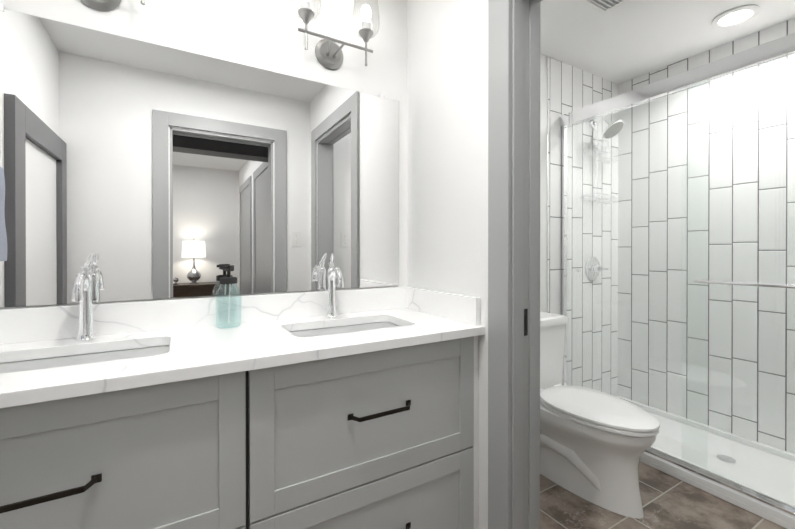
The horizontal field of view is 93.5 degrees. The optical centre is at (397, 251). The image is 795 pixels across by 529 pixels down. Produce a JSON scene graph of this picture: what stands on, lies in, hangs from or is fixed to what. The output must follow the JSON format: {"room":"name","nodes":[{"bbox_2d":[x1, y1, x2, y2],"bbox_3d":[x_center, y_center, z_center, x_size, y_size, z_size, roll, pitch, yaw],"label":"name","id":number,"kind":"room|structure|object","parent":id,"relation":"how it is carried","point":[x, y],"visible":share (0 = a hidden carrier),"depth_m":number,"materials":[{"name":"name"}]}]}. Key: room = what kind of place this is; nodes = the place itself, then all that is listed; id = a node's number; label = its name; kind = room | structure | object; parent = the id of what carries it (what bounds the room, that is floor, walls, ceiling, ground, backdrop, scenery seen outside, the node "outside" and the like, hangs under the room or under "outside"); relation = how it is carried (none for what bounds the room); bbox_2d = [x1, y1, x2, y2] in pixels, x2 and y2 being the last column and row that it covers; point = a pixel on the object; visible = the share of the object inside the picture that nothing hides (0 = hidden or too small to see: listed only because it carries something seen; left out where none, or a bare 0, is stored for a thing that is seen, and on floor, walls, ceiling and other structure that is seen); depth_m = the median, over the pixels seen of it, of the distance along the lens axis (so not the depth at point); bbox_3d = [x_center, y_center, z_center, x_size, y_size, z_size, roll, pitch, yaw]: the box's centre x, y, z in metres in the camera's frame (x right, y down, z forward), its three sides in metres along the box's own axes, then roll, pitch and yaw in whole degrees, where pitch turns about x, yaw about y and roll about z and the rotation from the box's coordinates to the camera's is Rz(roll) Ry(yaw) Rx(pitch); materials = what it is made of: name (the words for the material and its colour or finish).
{"room":"bathroom","nodes":[
{"label":"bathroom","id":0,"kind":"room"},
{"bbox_2d":[0,286,403,344],"bbox_3d":[-0.630,0.215,1.378,1.576,0.100,0.020,0,0,-30],"label":"backsplash","id":1,"kind":"structure","parent":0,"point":[30,323],"depth_m":1.30,"materials":[{"name":"white stone"}]},
{"bbox_2d":[0,0,406,308],"bbox_3d":[-0.718,-0.065,1.409,1.700,2.460,0.120,0,0,-30],"label":"wall","id":2,"kind":"structure","parent":0,"point":[265,35],"depth_m":1.48,"materials":[{"name":"white paint"}]},
{"bbox_2d":[81,0,144,10],"bbox_3d":[-0.920,-0.932,1.128,0.368,0.320,0.152,0,0,-30],"label":"sconce","id":3,"kind":"object","parent":2,"relation":"attached to","point":[104,5],"visible":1,"depth_m":1.19,"materials":[{"name":"silver metal"}]},
{"bbox_2d":[0,3,398,307],"bbox_3d":[-0.654,-0.278,1.370,1.528,0.877,0.008,0,0,-30],"label":"vanity mirror","id":4,"kind":"object","parent":2,"relation":"attached to","point":[140,170],"visible":0.96,"depth_m":1.30,"materials":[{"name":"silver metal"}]},
{"bbox_2d":[291,0,379,69],"bbox_3d":[-0.251,-0.934,1.519,0.368,0.320,0.152,0,0,-30],"label":"sconce","id":5,"kind":"object","parent":2,"relation":"attached to","point":[328,53],"visible":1,"depth_m":1.55,"materials":[{"name":"silver metal"}]},
{"bbox_2d":[407,0,487,528],"bbox_3d":[0.204,-0.066,1.635,0.120,2.460,0.860,0,0,-30],"label":"wall","id":6,"kind":"structure","parent":0,"point":[447,145],"depth_m":1.49,"materials":[{"name":"white paint"}]},
{"bbox_2d":[404,286,479,324],"bbox_3d":[0.169,0.214,1.554,0.020,0.100,0.483,0,0,-30],"label":"backsplash","id":7,"kind":"structure","parent":6,"relation":"attached to","point":[459,307],"depth_m":1.50,"materials":[{"name":"white stone"}]},
{"bbox_2d":[488,0,541,528],"bbox_3d":[0.607,0.102,0.945,0.156,2.130,0.900,0,0,-30],"label":"door frame","id":8,"kind":"structure","parent":6,"relation":"attached to","point":[499,264],"depth_m":1.25,"materials":[{"name":"grey wood"}]},
{"bbox_2d":[523,0,528,528],"bbox_3d":[0.598,0.147,0.961,0.031,2.018,0.704,0,0,-30],"label":"pocket door jamb edge","id":9,"kind":"structure","parent":6,"relation":"attached to","point":[525,264],"depth_m":1.25,"materials":[{"name":"gray painted wood"}]},
{"bbox_2d":[540,53,546,311],"bbox_3d":[0.509,-0.068,2.242,1.020,2.460,0.120,0,0,-30],"label":"wall","id":10,"kind":"structure","parent":0,"point":[543,183],"depth_m":2.43,"materials":[{"name":"white paint"}]},
{"bbox_2d":[547,56,547,312],"bbox_3d":[0.979,-0.059,2.444,0.004,2.440,0.004,0,0,-30],"label":"trim","id":11,"kind":"structure","parent":10,"relation":"attached to","point":[547,184],"depth_m":2.44,"materials":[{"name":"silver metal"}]},
{"bbox_2d":[548,57,617,395],"bbox_3d":[1.356,-0.070,2.736,0.940,2.460,0.120,0,0,-30],"label":"wall tile","id":12,"kind":"structure","parent":10,"relation":"attached to","point":[571,88],"depth_m":2.64,"materials":[{"name":"white tile"}]},
{"bbox_2d":[585,257,607,279],"bbox_3d":[1.426,0.120,2.671,0.186,0.170,0.061,0,0,-30],"label":"shower valve","id":13,"kind":"object","parent":12,"relation":"attached to","point":[595,262],"depth_m":2.66,"materials":[{"name":"silver metal"}]},
{"bbox_2d":[581,119,624,203],"bbox_3d":[1.457,-0.644,2.600,0.313,0.610,0.211,0,0,-30],"label":"shower head","id":14,"kind":"object","parent":12,"relation":"attached to","point":[615,130],"depth_m":2.61},
{"bbox_2d":[560,33,794,516],"bbox_3d":[1.494,0.097,1.862,0.103,2.015,1.524,0,0,-30],"label":"shower door","id":15,"kind":"structure","parent":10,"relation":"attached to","point":[768,53],"depth_m":1.88,"materials":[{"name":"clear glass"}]},
{"bbox_2d":[540,462,785,528],"bbox_3d":[1.388,1.200,-0.090,4.100,0.060,5.400,0,0,-30],"label":"floor","id":16,"kind":"structure","parent":0,"point":[670,502],"depth_m":1.68,"materials":[{"name":"tile"}]},
{"bbox_2d":[0,333,484,528],"bbox_3d":[-0.500,0.731,1.158,1.576,0.868,0.534,0,0,-30],"label":"bathroom vanity","id":17,"kind":"object","parent":16,"relation":"on","point":[331,407],"depth_m":0.98,"materials":[{"name":"gray painted wood"},{"name":"white quartz"},{"name":"oil bronze"}]},
{"bbox_2d":[0,309,484,400],"bbox_3d":[-0.502,0.280,1.159,1.576,0.030,0.528,0,0,-30],"label":"countertop","id":18,"kind":"structure","parent":17,"relation":"on","point":[197,348],"depth_m":1.06,"materials":[{"name":"white stone"}]},
{"bbox_2d":[0,341,159,368],"bbox_3d":[-0.850,0.349,0.972,0.452,0.130,0.257,0,0,-30],"label":"sink","id":19,"kind":"object","parent":18,"relation":"in","point":[149,346],"depth_m":1.06,"materials":[{"name":"white ceramic"}]},
{"bbox_2d":[71,254,99,340],"bbox_3d":[-0.922,0.137,1.095,0.054,0.258,0.141,0,0,-30],"label":"faucet","id":20,"kind":"object","parent":18,"relation":"on","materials":[{"name":"silver metal"}]},
{"bbox_2d":[216,265,241,328],"bbox_3d":[-0.597,0.156,1.321,0.084,0.216,0.084,0,0,-30],"label":"soap dispenser","id":21,"kind":"object","parent":18,"relation":"on","point":[229,279],"visible":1,"depth_m":1.32,"materials":[{"name":"teal glass"}]},
{"bbox_2d":[320,253,343,316],"bbox_3d":[-0.248,0.135,1.488,0.054,0.258,0.141,0,0,-30],"label":"faucet","id":22,"kind":"object","parent":18,"relation":"on","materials":[{"name":"silver metal"}]},
{"bbox_2d":[296,317,399,332],"bbox_3d":[-0.176,0.348,1.365,0.452,0.130,0.257,0,0,-30],"label":"sink","id":23,"kind":"object","parent":18,"relation":"in","point":[379,320],"depth_m":1.47,"materials":[{"name":"white ceramic"}]},
{"bbox_2d":[540,312,659,518],"bbox_3d":[0.902,0.768,1.929,0.456,0.790,0.793,0,0,-30],"label":"toilet","id":24,"kind":"object","parent":16,"relation":"on","point":[595,445],"visible":0.73,"depth_m":1.75,"materials":[{"name":"white ceramic"}]},
{"bbox_2d":[615,396,794,528],"bbox_3d":[1.771,1.133,2.028,0.698,0.060,1.526,0,0,-30],"label":"shower pan","id":25,"kind":"object","parent":16,"relation":"on","point":[769,513],"visible":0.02,"depth_m":2.00,"materials":[{"name":"white plastic"}]},
{"bbox_2d":[540,0,794,83],"bbox_3d":[2.208,-1.302,0.381,2.200,0.060,5.400,0,0,-30],"label":"ceiling","id":26,"kind":"structure","parent":0,"point":[627,41],"depth_m":2.17,"materials":[{"name":"white paint"}]},
{"bbox_2d":[577,0,628,14],"bbox_3d":[1.048,-1.268,1.811,0.260,0.016,0.260,0,0,-30],"label":"ceiling vent","id":27,"kind":"object","parent":26,"relation":"in","point":[603,7],"visible":0.95,"depth_m":1.91,"materials":[{"name":"white plastic"}]},
{"bbox_2d":[712,5,759,27],"bbox_3d":[1.828,-1.270,2.023,0.196,0.011,0.196,0,0,-30],"label":"recessed light","id":28,"kind":"object","parent":26,"relation":"in","point":[736,16],"visible":1,"depth_m":2.02,"materials":[{"name":"white plastic"}]},
{"bbox_2d":[618,18,794,453],"bbox_3d":[2.126,-0.068,2.231,0.120,2.460,1.530,0,0,-30],"label":"wall tiles","id":29,"kind":"structure","parent":0,"point":[775,32],"depth_m":2.34,"materials":[{"name":"white tile"}]}
]}

